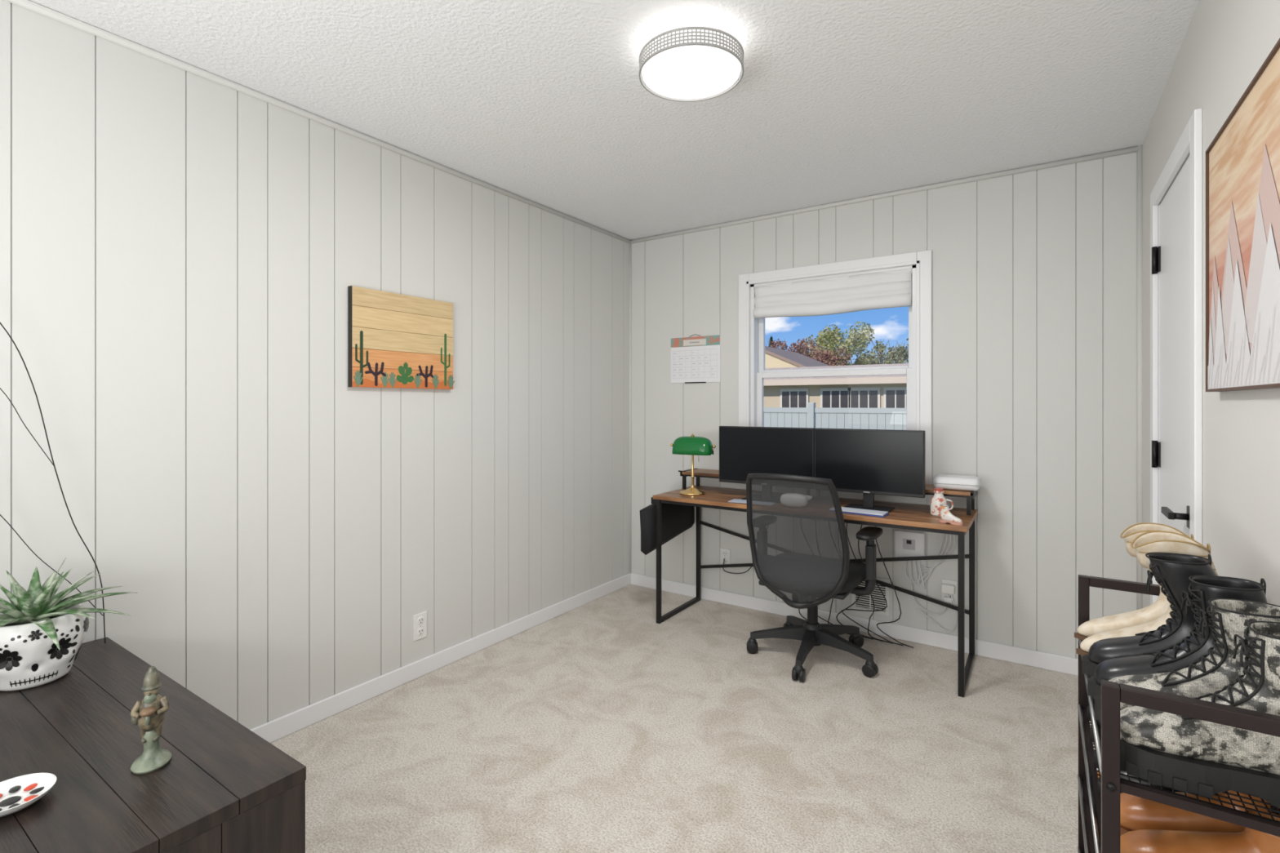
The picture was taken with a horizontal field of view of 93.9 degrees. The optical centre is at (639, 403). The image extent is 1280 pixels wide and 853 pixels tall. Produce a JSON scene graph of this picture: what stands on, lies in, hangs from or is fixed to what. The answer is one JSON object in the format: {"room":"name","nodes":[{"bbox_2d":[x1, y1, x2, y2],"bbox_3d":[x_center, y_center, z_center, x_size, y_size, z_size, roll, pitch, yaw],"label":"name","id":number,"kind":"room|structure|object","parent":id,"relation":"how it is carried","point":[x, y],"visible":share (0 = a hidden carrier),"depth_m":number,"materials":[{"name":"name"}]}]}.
{"room":"home office","nodes":[
{"label":"home office","id":0,"kind":"room"},
{"bbox_2d":[0,0,629,729],"bbox_3d":[-1.398,0.060,2.377,0.120,2.440,4.590,0,0,34],"label":"wall","id":1,"kind":"structure","parent":0,"point":[181,251],"depth_m":2.26,"materials":[{"name":"white paint"}]},
{"bbox_2d":[4,0,631,243],"bbox_3d":[-1.345,-1.148,2.341,0.026,0.026,4.590,0,0,34],"label":"trim","id":2,"kind":"structure","parent":1,"relation":"attached to","point":[27,4],"depth_m":2.22,"materials":[{"name":"white paint"}]},
{"bbox_2d":[347,285,454,389],"bbox_3d":[-1.072,-0.282,2.731,0.026,0.425,0.530,0,0,34],"label":"wall art","id":3,"kind":"object","parent":1,"relation":"attached to","point":[395,340],"visible":1,"depth_m":2.69,"materials":[{"name":"orange"}]},
{"bbox_2d":[413,611,426,641],"bbox_3d":[-1.032,1.045,2.806,0.010,0.120,0.072,0,0,34],"label":"wall outlet","id":4,"kind":"object","parent":1,"relation":"attached to","point":[420,620],"visible":1,"depth_m":2.80,"materials":[{"name":"white plastic"}]},
{"bbox_2d":[417,616,423,624],"bbox_3d":[-1.031,1.019,2.806,0.006,0.034,0.034,0,0,34],"label":"socket","id":5,"kind":"object","parent":4,"relation":"attached to","point":[420,619],"depth_m":2.80,"materials":[{"name":"white plastic"}]},
{"bbox_2d":[417,627,423,635],"bbox_3d":[-1.031,1.071,2.806,0.006,0.034,0.034,0,0,34],"label":"socket","id":6,"kind":"object","parent":4,"relation":"attached to","point":[420,630],"depth_m":2.80,"materials":[{"name":"white plastic"}]},
{"bbox_2d":[250,573,631,742],"bbox_3d":[-1.343,1.241,2.339,0.014,0.078,4.590,0,0,34],"label":"baseboard","id":7,"kind":"structure","parent":1,"relation":"attached to","point":[274,730],"depth_m":2.78,"materials":[{"name":"white wood"}]},
{"bbox_2d":[28,0,1199,239],"bbox_3d":[-0.184,-1.260,1.563,3.043,0.200,4.830,0,0,34],"label":"ceiling","id":8,"kind":"structure","parent":0,"point":[545,103],"depth_m":2.18,"materials":[{"name":"white paint"}]},
{"bbox_2d":[639,22,743,102],"bbox_3d":[0.165,-1.107,1.936,0.338,0.106,0.338,0,0,34],"label":"ceiling light","id":9,"kind":"object","parent":8,"relation":"attached to","point":[688,61],"depth_m":1.86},
{"bbox_2d":[270,584,1097,852],"bbox_3d":[-0.184,1.355,1.563,3.043,0.150,4.830,0,0,34],"label":"floor","id":10,"kind":"structure","parent":0,"point":[599,726],"depth_m":2.22,"materials":[{"name":"carpet"}]},
{"bbox_2d":[0,636,306,852],"bbox_3d":[-1.323,1.003,1.289,1.192,0.554,0.627,0,0,34],"label":"wood dresser","id":11,"kind":"object","parent":10,"relation":"on","point":[223,788],"visible":0.88,"depth_m":1.18,"materials":[{"name":"brown wood"}]},
{"bbox_2d":[0,773,56,817],"bbox_3d":[-1.137,0.715,1.078,0.121,0.022,0.121,0,0,34],"label":"dish","id":12,"kind":"object","parent":11,"relation":"on","point":[16,793],"visible":1,"depth_m":1.10,"materials":[{"name":"white ceramic"}]},
{"bbox_2d":[0,603,88,691],"bbox_3d":[-1.601,0.640,1.573,0.217,0.170,0.218,0,0,34],"label":"planter","id":13,"kind":"object","parent":11,"relation":"on","point":[29,658],"visible":0.91,"depth_m":1.51,"materials":[{"name":"white ceramic"}]},
{"bbox_2d":[0,558,134,650],"bbox_3d":[-1.570,0.504,1.569,0.376,0.177,0.370,0,0,-15],"label":"aloe plant","id":14,"kind":"object","parent":13,"relation":"in","point":[39,602],"visible":0.98,"depth_m":1.56,"materials":[{"name":"green plant"}]},
{"bbox_2d":[0,322,106,643],"bbox_3d":[-1.715,0.172,1.662,0.003,1.105,0.353,0,0,34],"label":"branch","id":15,"kind":"object","parent":11,"relation":"on","point":[52,462],"visible":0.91,"depth_m":1.70,"materials":[{"name":"black wood"}]},
{"bbox_2d":[130,666,172,773],"bbox_3d":[-0.985,0.629,1.204,0.065,0.194,0.077,0,0,-26],"label":"gnome figurine","id":16,"kind":"object","parent":11,"relation":"on","point":[148,714],"visible":1,"depth_m":1.19,"materials":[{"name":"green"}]},
{"bbox_2d":[746,473,883,682],"bbox_3d":[0.845,0.800,2.978,0.646,0.960,0.704,0,0,34],"label":"office chair","id":17,"kind":"object","parent":10,"relation":"on","point":[799,546],"visible":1,"depth_m":2.80,"materials":[{"name":"black plastic"}]},
{"bbox_2d":[747,637,756,643],"bbox_3d":[0.578,1.228,3.078,0.044,0.052,0.044,0,0,34],"label":"hood","id":18,"kind":"object","parent":17,"relation":"attached to","point":[751,640],"depth_m":3.06,"materials":[{"name":"black plastic"}]},
{"bbox_2d":[785,621,793,626],"bbox_3d":[0.831,1.228,3.323,0.044,0.052,0.044,0,0,34],"label":"hood","id":19,"kind":"object","parent":17,"relation":"attached to","point":[787,624],"depth_m":3.31,"materials":[{"name":"black plastic"}]},
{"bbox_2d":[794,665,803,675],"bbox_3d":[0.734,1.228,2.761,0.044,0.052,0.044,0,0,34],"label":"hood","id":20,"kind":"object","parent":17,"relation":"attached to","point":[798,669],"depth_m":2.74,"materials":[{"name":"black plastic"}]},
{"bbox_2d":[760,560,865,594],"bbox_3d":[0.882,0.854,3.039,0.490,0.079,0.500,0,0,34],"label":"seat cushion","id":21,"kind":"object","parent":17,"relation":"on","point":[856,571],"depth_m":2.85,"materials":[{"name":"black fabric"}]},
{"bbox_2d":[852,632,860,639],"bbox_3d":[1.143,1.228,3.159,0.044,0.052,0.044,0,0,34],"label":"hood","id":22,"kind":"object","parent":17,"relation":"attached to","point":[855,635],"depth_m":3.14,"materials":[{"name":"black plastic"}]},
{"bbox_2d":[865,660,875,667],"bbox_3d":[1.083,1.228,2.811,0.044,0.052,0.044,0,0,34],"label":"hood","id":23,"kind":"object","parent":17,"relation":"attached to","point":[868,664],"depth_m":2.80,"materials":[{"name":"black plastic"}]},
{"bbox_2d":[653,468,977,697],"bbox_3d":[0.888,0.851,3.262,1.632,0.859,0.538,0,0,34],"label":"computer desk","id":24,"kind":"object","parent":10,"relation":"on","point":[904,516],"visible":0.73,"depth_m":3.12,"materials":[{"name":"brown wood"}]},
{"bbox_2d":[639,497,694,555],"bbox_3d":[0.159,0.719,3.717,0.119,0.322,0.550,0,0,34],"label":"bag","id":25,"kind":"object","parent":24,"relation":"hanging from","point":[676,519],"visible":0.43,"depth_m":3.61,"materials":[{"name":"black fabric"}]},
{"bbox_2d":[670,433,715,495],"bbox_3d":[0.313,0.355,3.547,0.290,0.358,0.156,0,0,28],"label":"lamp","id":26,"kind":"object","parent":24,"relation":"on","point":[692,445],"visible":1,"depth_m":3.50,"materials":[{"name":"green glass"}]},
{"bbox_2d":[728,498,746,503],"bbox_3d":[0.609,0.533,3.243,0.240,0.002,0.105,0,0,28],"label":"paper sheet","id":27,"kind":"object","parent":24,"relation":"on","point":[736,500],"visible":0.36,"depth_m":3.28,"materials":[{"name":"white paper"}]},
{"bbox_2d":[719,426,814,499],"bbox_3d":[0.702,0.332,3.331,0.552,0.405,0.175,0,0,33],"label":"computer monitor","id":28,"kind":"object","parent":24,"relation":"on","point":[744,451],"visible":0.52,"depth_m":3.31,"materials":[{"name":"black plastic"}]},
{"bbox_2d":[681,468,973,496],"bbox_3d":[0.978,0.433,3.381,1.608,0.017,0.205,0,0,34],"label":"shelf","id":29,"kind":"object","parent":24,"relation":"attached to","point":[711,473],"depth_m":3.60,"materials":[{"name":"brown wood"}]},
{"bbox_2d":[841,506,888,517],"bbox_3d":[1.069,0.528,2.922,0.260,0.013,0.097,0,0,37],"label":"keyboard","id":30,"kind":"object","parent":24,"relation":"on","point":[846,510],"visible":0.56,"depth_m":2.89,"materials":[{"name":"white plastic"}]},
{"bbox_2d":[814,427,924,512],"bbox_3d":[1.155,0.332,3.027,0.530,0.405,0.175,0,0,34],"label":"computer monitor","id":31,"kind":"object","parent":24,"relation":"on","point":[868,462],"visible":0.86,"depth_m":2.99,"materials":[{"name":"black plastic"}]},
{"bbox_2d":[930,487,953,516],"bbox_3d":[1.432,0.469,2.851,0.074,0.132,0.090,0,0,-23],"label":"jug","id":32,"kind":"object","parent":24,"relation":"on","point":[938,500],"visible":0.88,"depth_m":2.84,"materials":[{"name":"ceramic"}]},
{"bbox_2d":[939,505,962,525],"bbox_3d":[1.386,0.494,2.664,0.034,0.081,0.102,0,0,-36],"label":"boot","id":33,"kind":"object","parent":24,"relation":"on","point":[946,516],"visible":1,"depth_m":2.67,"materials":[{"name":"white ceramic"}]},
{"bbox_2d":[932,474,980,491],"bbox_3d":[1.577,0.392,2.975,0.202,0.062,0.162,0,0,32],"label":"case","id":34,"kind":"object","parent":24,"relation":"on","point":[948,482],"visible":0.98,"depth_m":2.92,"materials":[{"name":"white plastic"}]},
{"bbox_2d":[1077,574,1279,852],"bbox_3d":[1.028,0.855,1.127,0.301,0.850,0.715,0,0,34],"label":"shoe rack","id":35,"kind":"object","parent":10,"relation":"on","point":[1104,829],"visible":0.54,"depth_m":0.91,"materials":[{"name":"brown metal"}]},
{"bbox_2d":[1087,706,1091,721],"bbox_3d":[1.187,0.682,1.359,0.273,0.144,0.088,0,0,34],"label":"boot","id":36,"kind":"object","parent":35,"relation":"on","point":[1089,717],"visible":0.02,"depth_m":1.43,"materials":[{"name":"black leather"}]},
{"bbox_2d":[1089,726,1095,743],"bbox_3d":[1.126,0.682,1.268,0.273,0.144,0.088,0,0,34],"label":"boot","id":37,"kind":"object","parent":35,"relation":"on","point":[1091,733],"visible":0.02,"depth_m":1.33,"materials":[{"name":"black leather"}]},
{"bbox_2d":[1088,720,1101,776],"bbox_3d":[1.029,0.758,1.128,0.277,0.004,0.690,0,0,34],"label":"shelf","id":38,"kind":"object","parent":35,"relation":"attached to","point":[1093,771],"depth_m":1.26,"materials":[{"name":"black metal"}]},
{"bbox_2d":[1093,749,1099,768],"bbox_3d":[1.065,0.682,1.176,0.273,0.144,0.088,0,0,34],"label":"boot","id":39,"kind":"object","parent":35,"relation":"on","point":[1095,758],"visible":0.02,"depth_m":1.24,"materials":[{"name":"black leather"}]},
{"bbox_2d":[1074,522,1193,639],"bbox_3d":[1.175,0.427,1.368,0.293,0.293,0.107,0,0,35],"label":"boot","id":40,"kind":"object","parent":35,"relation":"on","point":[1153,611],"visible":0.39,"depth_m":1.38,"materials":[{"name":"leather"}]},
{"bbox_2d":[1097,770,1181,795],"bbox_3d":[1.004,0.682,1.085,0.273,0.144,0.088,0,0,34],"label":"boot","id":41,"kind":"object","parent":35,"relation":"on","point":[1121,771],"visible":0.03,"depth_m":1.10,"materials":[{"name":"black leather"}]},
{"bbox_2d":[1076,530,1218,655],"bbox_3d":[1.116,0.427,1.280,0.293,0.293,0.107,0,0,32],"label":"boot","id":42,"kind":"object","parent":35,"relation":"on","point":[1155,541],"visible":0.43,"depth_m":1.28,"materials":[{"name":"leather"}]},
{"bbox_2d":[1081,552,1217,677],"bbox_3d":[1.056,0.433,1.188,0.284,0.283,0.094,0,0,36],"label":"boot","id":43,"kind":"object","parent":35,"relation":"on","point":[1172,571],"visible":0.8,"depth_m":1.18,"materials":[{"name":"black leather"}]},
{"bbox_2d":[1087,575,1267,702],"bbox_3d":[0.998,0.440,1.097,0.284,0.269,0.094,0,0,30],"label":"boot","id":44,"kind":"object","parent":35,"relation":"on","point":[1204,588],"visible":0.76,"depth_m":1.09,"materials":[{"name":"black leather"}]},
{"bbox_2d":[1094,598,1279,726],"bbox_3d":[0.938,0.445,0.999,0.284,0.259,0.099,0,0,36],"label":"boot","id":45,"kind":"object","parent":35,"relation":"on","point":[1215,670],"visible":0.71,"depth_m":0.98,"materials":[{"name":"grey fabric"}]},
{"bbox_2d":[1120,621,1279,808],"bbox_3d":[0.877,0.445,0.898,0.284,0.259,0.099,0,0,30],"label":"boot","id":46,"kind":"object","parent":35,"relation":"on","point":[1183,753],"visible":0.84,"depth_m":0.88,"materials":[{"name":"grey fabric"}]},
{"bbox_2d":[1120,809,1279,852],"bbox_3d":[0.876,0.682,0.895,0.273,0.144,0.088,0,0,32],"label":"boot","id":47,"kind":"object","parent":35,"relation":"on","point":[1141,841],"visible":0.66,"depth_m":0.90,"materials":[{"name":"leather"}]},
{"bbox_2d":[1120,790,1279,835],"bbox_3d":[0.939,0.682,0.990,0.273,0.144,0.088,0,0,34],"label":"boot","id":48,"kind":"object","parent":35,"relation":"on","point":[1136,813],"visible":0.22,"depth_m":0.99,"materials":[{"name":"leather"}]},
{"bbox_2d":[1120,768,1279,822],"bbox_3d":[1.029,0.578,1.128,0.277,0.004,0.690,0,0,34],"label":"shelf","id":49,"kind":"object","parent":35,"relation":"attached to","point":[1209,809],"depth_m":0.87,"materials":[{"name":"black metal"}]},
{"bbox_2d":[631,151,1136,658],"bbox_3d":[1.127,0.060,3.518,2.803,2.440,0.120,0,0,34],"label":"wall","id":50,"kind":"structure","parent":0,"point":[1034,272],"depth_m":3.02,"materials":[{"name":"white paint"}]},
{"bbox_2d":[629,243,631,573],"bbox_3d":[-0.069,0.020,4.244,0.016,2.360,0.016,0,0,34],"label":"trim","id":51,"kind":"structure","parent":50,"relation":"attached to","point":[629,243],"depth_m":4.24,"materials":[{"name":"white paint"}]},
{"bbox_2d":[671,334,720,383],"bbox_3d":[0.362,-0.297,3.952,0.371,0.322,0.010,0,0,34],"label":"wall calendar","id":52,"kind":"object","parent":50,"relation":"attached to","point":[694,359],"visible":1,"depth_m":3.94,"materials":[{"name":"white paper"}]},
{"bbox_2d":[671,334,719,347],"bbox_3d":[0.362,-0.411,3.952,0.367,0.063,0.003,0,0,34],"label":"art","id":53,"kind":"object","parent":52,"relation":"attached to","point":[701,341],"depth_m":3.94},
{"bbox_2d":[720,547,730,568],"bbox_3d":[0.546,0.990,3.830,0.072,0.120,0.010,0,0,34],"label":"wall outlet","id":54,"kind":"object","parent":50,"relation":"attached to","point":[725,553],"visible":0.87,"depth_m":3.83,"materials":[{"name":"white plastic"}]},
{"bbox_2d":[722,551,727,556],"bbox_3d":[0.545,0.964,3.829,0.034,0.034,0.006,0,0,34],"label":"socket","id":55,"kind":"object","parent":54,"relation":"attached to","point":[724,553],"depth_m":3.83,"materials":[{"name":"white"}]},
{"bbox_2d":[750,265,915,430],"bbox_3d":[1.122,-0.175,3.522,0.970,1.150,0.120,0,0,34],"label":"window","id":56,"kind":"structure","parent":50,"relation":"in","point":[754,322],"depth_m":3.54,"materials":[{"name":"white plastic"}]},
{"bbox_2d":[752,268,912,318],"bbox_3d":[1.090,-0.624,3.474,0.906,0.215,0.064,0,0,34],"label":"roman shade","id":57,"kind":"object","parent":56,"relation":"attached to","point":[894,288],"visible":1,"depth_m":3.44,"materials":[{"name":"white fabric"}]},
{"bbox_2d":[738,249,932,484],"bbox_3d":[1.083,-0.166,3.464,1.104,1.292,0.020,0,0,34],"label":"window frame","id":58,"kind":"structure","parent":50,"relation":"attached to","point":[925,257],"depth_m":3.18,"materials":[{"name":"white wood"}]},
{"bbox_2d":[746,260,919,430],"bbox_3d":[1.081,-0.166,3.461,0.992,1.192,0.026,0,0,34],"label":"bead","id":59,"kind":"object","parent":58,"relation":"attached to","point":[917,263],"depth_m":3.38},
{"bbox_2d":[631,573,1078,675],"bbox_3d":[1.096,1.241,3.459,2.789,0.078,0.014,0,0,34],"label":"baseboard","id":60,"kind":"structure","parent":50,"relation":"attached to","point":[1052,662],"depth_m":3.27,"materials":[{"name":"white wood"}]},
{"bbox_2d":[852,577,889,616],"bbox_3d":[1.286,1.065,3.335,0.200,0.200,0.008,0,0,34],"label":"air vent","id":61,"kind":"object","parent":50,"relation":"in","point":[864,602],"visible":0.47,"depth_m":3.32,"materials":[{"name":"white metal"}]},
{"bbox_2d":[631,146,1142,243],"bbox_3d":[1.092,-1.148,3.465,2.803,0.026,0.026,0,0,34],"label":"trim","id":62,"kind":"structure","parent":50,"relation":"attached to","point":[1132,149],"depth_m":3.21,"materials":[{"name":"white paint"}]},
{"bbox_2d":[894,529,924,561],"bbox_3d":[1.448,0.760,3.208,0.150,0.150,0.038,0,0,34],"label":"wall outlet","id":63,"kind":"object","parent":50,"relation":"attached to","point":[907,543],"visible":0.9,"depth_m":3.19,"materials":[{"name":"white plastic"}]},
{"bbox_2d":[904,533,956,632],"bbox_3d":[1.530,0.881,3.148,0.251,0.604,0.022,0,0,34],"label":"power cables","id":64,"kind":"object","parent":63,"relation":"attached to","point":[945,588],"visible":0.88,"depth_m":3.12,"materials":[{"name":"white plastic"}]},
{"bbox_2d":[942,578,957,604],"bbox_3d":[1.612,0.980,3.115,0.072,0.120,0.010,0,0,34],"label":"wall outlet","id":65,"kind":"object","parent":50,"relation":"attached to","point":[954,583],"visible":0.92,"depth_m":3.10,"materials":[{"name":"white plastic"}]},
{"bbox_2d":[1136,144,1142,609],"bbox_3d":[2.250,0.020,2.686,0.024,2.360,0.024,0,0,-34],"label":"trim","id":66,"kind":"structure","parent":50,"relation":"attached to","point":[1140,152],"depth_m":2.68,"materials":[{"name":"white paint"}]},
{"bbox_2d":[1142,0,1279,608],"bbox_3d":[1.029,0.060,0.749,0.120,2.440,4.590,0,0,34],"label":"wall","id":67,"kind":"structure","parent":0,"point":[1225,43],"depth_m":1.50,"materials":[{"name":"white paint"}]},
{"bbox_2d":[1159,155,1189,536],"bbox_3d":[1.826,0.252,2.009,0.035,2.036,0.692,0,0,34],"label":"door","id":68,"kind":"structure","parent":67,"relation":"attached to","point":[1174,209],"depth_m":2.05,"materials":[{"name":"white wood"}]},
{"bbox_2d":[1151,246,1157,274],"bbox_3d":[1.992,-0.554,2.312,0.017,0.104,0.017,0,0,-34],"label":"hinge pin","id":69,"kind":"object","parent":68,"relation":"attached to","point":[1154,249],"visible":1,"depth_m":2.31,"materials":[{"name":"black metal"}]},
{"bbox_2d":[1151,440,1157,467],"bbox_3d":[1.992,0.195,2.312,0.017,0.104,0.017,0,0,-34],"label":"hinge pin","id":70,"kind":"object","parent":68,"relation":"attached to","point":[1154,443],"visible":1,"depth_m":2.31,"materials":[{"name":"black metal"}]},
{"bbox_2d":[1157,246,1160,272],"bbox_3d":[1.992,-0.554,2.293,0.007,0.094,0.030,0,0,34],"label":"hinge","id":71,"kind":"object","parent":68,"relation":"attached to","point":[1159,247],"depth_m":2.28,"materials":[{"name":"black metal"}]},
{"bbox_2d":[1157,441,1160,466],"bbox_3d":[1.992,0.195,2.293,0.007,0.094,0.030,0,0,34],"label":"hinge","id":72,"kind":"object","parent":68,"relation":"attached to","point":[1158,443],"depth_m":2.28,"materials":[{"name":"black metal"}]},
{"bbox_2d":[1174,506,1189,528],"bbox_3d":[1.633,0.343,1.799,0.052,0.065,0.064,0,0,34],"label":"rosette","id":73,"kind":"object","parent":68,"relation":"attached to","point":[1188,507],"depth_m":1.80,"materials":[{"name":"black metal"}]},
{"bbox_2d":[1160,506,1174,519],"bbox_3d":[1.640,0.340,1.856,0.016,0.021,0.130,0,0,34],"label":"lever","id":74,"kind":"object","parent":73,"relation":"attached to","point":[1166,511],"visible":1,"depth_m":1.82,"materials":[{"name":"black metal"}]},
{"bbox_2d":[1150,107,1202,604],"bbox_3d":[1.852,0.224,1.991,0.138,2.112,0.824,0,0,34],"label":"door frame","id":75,"kind":"structure","parent":67,"relation":"attached to","point":[1190,141],"depth_m":1.72,"materials":[{"name":"white wood"}]},
{"bbox_2d":[1205,38,1279,391],"bbox_3d":[1.200,-0.338,1.137,0.027,0.615,0.927,0,0,34],"label":"sunset painting","id":76,"kind":"object","parent":67,"relation":"attached to","point":[1242,160],"visible":1,"depth_m":1.24,"materials":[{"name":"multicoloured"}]},
{"label":"outside","id":77,"kind":"structure","parent":0,"visible":0},
{"bbox_3d":[15.004,1.955,40.322,100.000,0.150,76.310,0,0,34],"label":"ground","id":78,"kind":"structure","parent":77,"visible":0},
{"bbox_2d":[764,336,779,347],"bbox_3d":[13.155,-2.439,59.815,3.521,8.658,3.566,0,0,34],"label":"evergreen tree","id":79,"kind":"object","parent":78,"relation":"on","point":[771,338],"visible":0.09,"depth_m":59.71,"materials":[{"name":"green plant"}]},
{"bbox_2d":[764,346,828,368],"bbox_3d":[7.498,-0.595,33.081,7.400,4.950,7.500,0,0,34],"label":"house","id":80,"kind":"structure","parent":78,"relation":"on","point":[775,357],"depth_m":29.51,"materials":[{"name":"beige"}]},
{"bbox_2d":[767,337,852,365],"bbox_3d":[11.127,-1.300,38.623,5.319,6.389,4.854,0,0,34],"label":"maple tree","id":81,"kind":"object","parent":78,"relation":"on","point":[828,358],"visible":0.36,"depth_m":37.50,"materials":[{"name":"brown plant"}]},
{"bbox_2d":[763,382,906,408],"bbox_3d":[7.277,0.555,23.416,22.000,2.650,7.000,0,0,34],"label":"wall","id":82,"kind":"structure","parent":78,"relation":"on","point":[771,393],"depth_m":20.17,"materials":[{"name":"beige paint"}]},
{"bbox_2d":[763,363,908,379],"bbox_3d":[7.318,-1.105,23.478,23.000,0.730,8.050,0,0,34],"label":"roof","id":83,"kind":"structure","parent":82,"relation":"on","point":[897,364],"depth_m":21.69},
{"bbox_2d":[763,376,906,386],"bbox_3d":[5.071,-0.720,20.127,23.000,0.200,0.060,0,0,34],"label":"fascia","id":84,"kind":"object","parent":83,"relation":"attached to","point":[901,380],"visible":0.29,"depth_m":19.22,"materials":[{"name":"beige wood"}]},
{"bbox_2d":[780,386,906,408],"bbox_3d":[7.309,0.130,19.156,5.840,1.300,0.060,0,0,34],"label":"window","id":85,"kind":"structure","parent":82,"relation":"in","point":[849,389],"depth_m":19.47,"materials":[{"name":"white"}]},
{"bbox_2d":[782,390,904,408],"bbox_3d":[7.315,0.130,19.164,5.700,1.100,0.040,0,0,34],"label":"window glass","id":86,"kind":"structure","parent":82,"relation":"in","point":[890,394],"depth_m":19.43,"materials":[{"name":"glass"}]},
{"bbox_2d":[763,402,906,430],"bbox_3d":[2.221,0.930,12.737,13.500,1.900,0.130,0,0,34],"label":"vinyl fence","id":87,"kind":"object","parent":78,"relation":"on","point":[811,416],"visible":0.08,"depth_m":11.67,"materials":[{"name":"grey plastic"}]},
{"bbox_2d":[802,320,875,365],"bbox_3d":[15.398,-2.171,46.360,6.273,8.125,6.444,0,0,-15],"label":"oak tree","id":88,"kind":"object","parent":78,"relation":"on","point":[829,343],"visible":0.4,"depth_m":44.91,"materials":[{"name":"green plant"}]},
{"bbox_2d":[861,337,908,364],"bbox_3d":[14.289,-0.979,34.794,3.020,5.749,3.104,0,0,-12],"label":"bare tree","id":89,"kind":"object","parent":78,"relation":"on","point":[870,361],"visible":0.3,"depth_m":34.56,"materials":[{"name":"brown plant"}]},
{"bbox_2d":[870,343,908,364],"bbox_3d":[23.924,-1.776,53.997,6.517,7.338,7.236,0,0,34],"label":"tree","id":90,"kind":"object","parent":78,"relation":"on","point":[904,357],"visible":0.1,"depth_m":52.10,"materials":[{"name":"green plant"}]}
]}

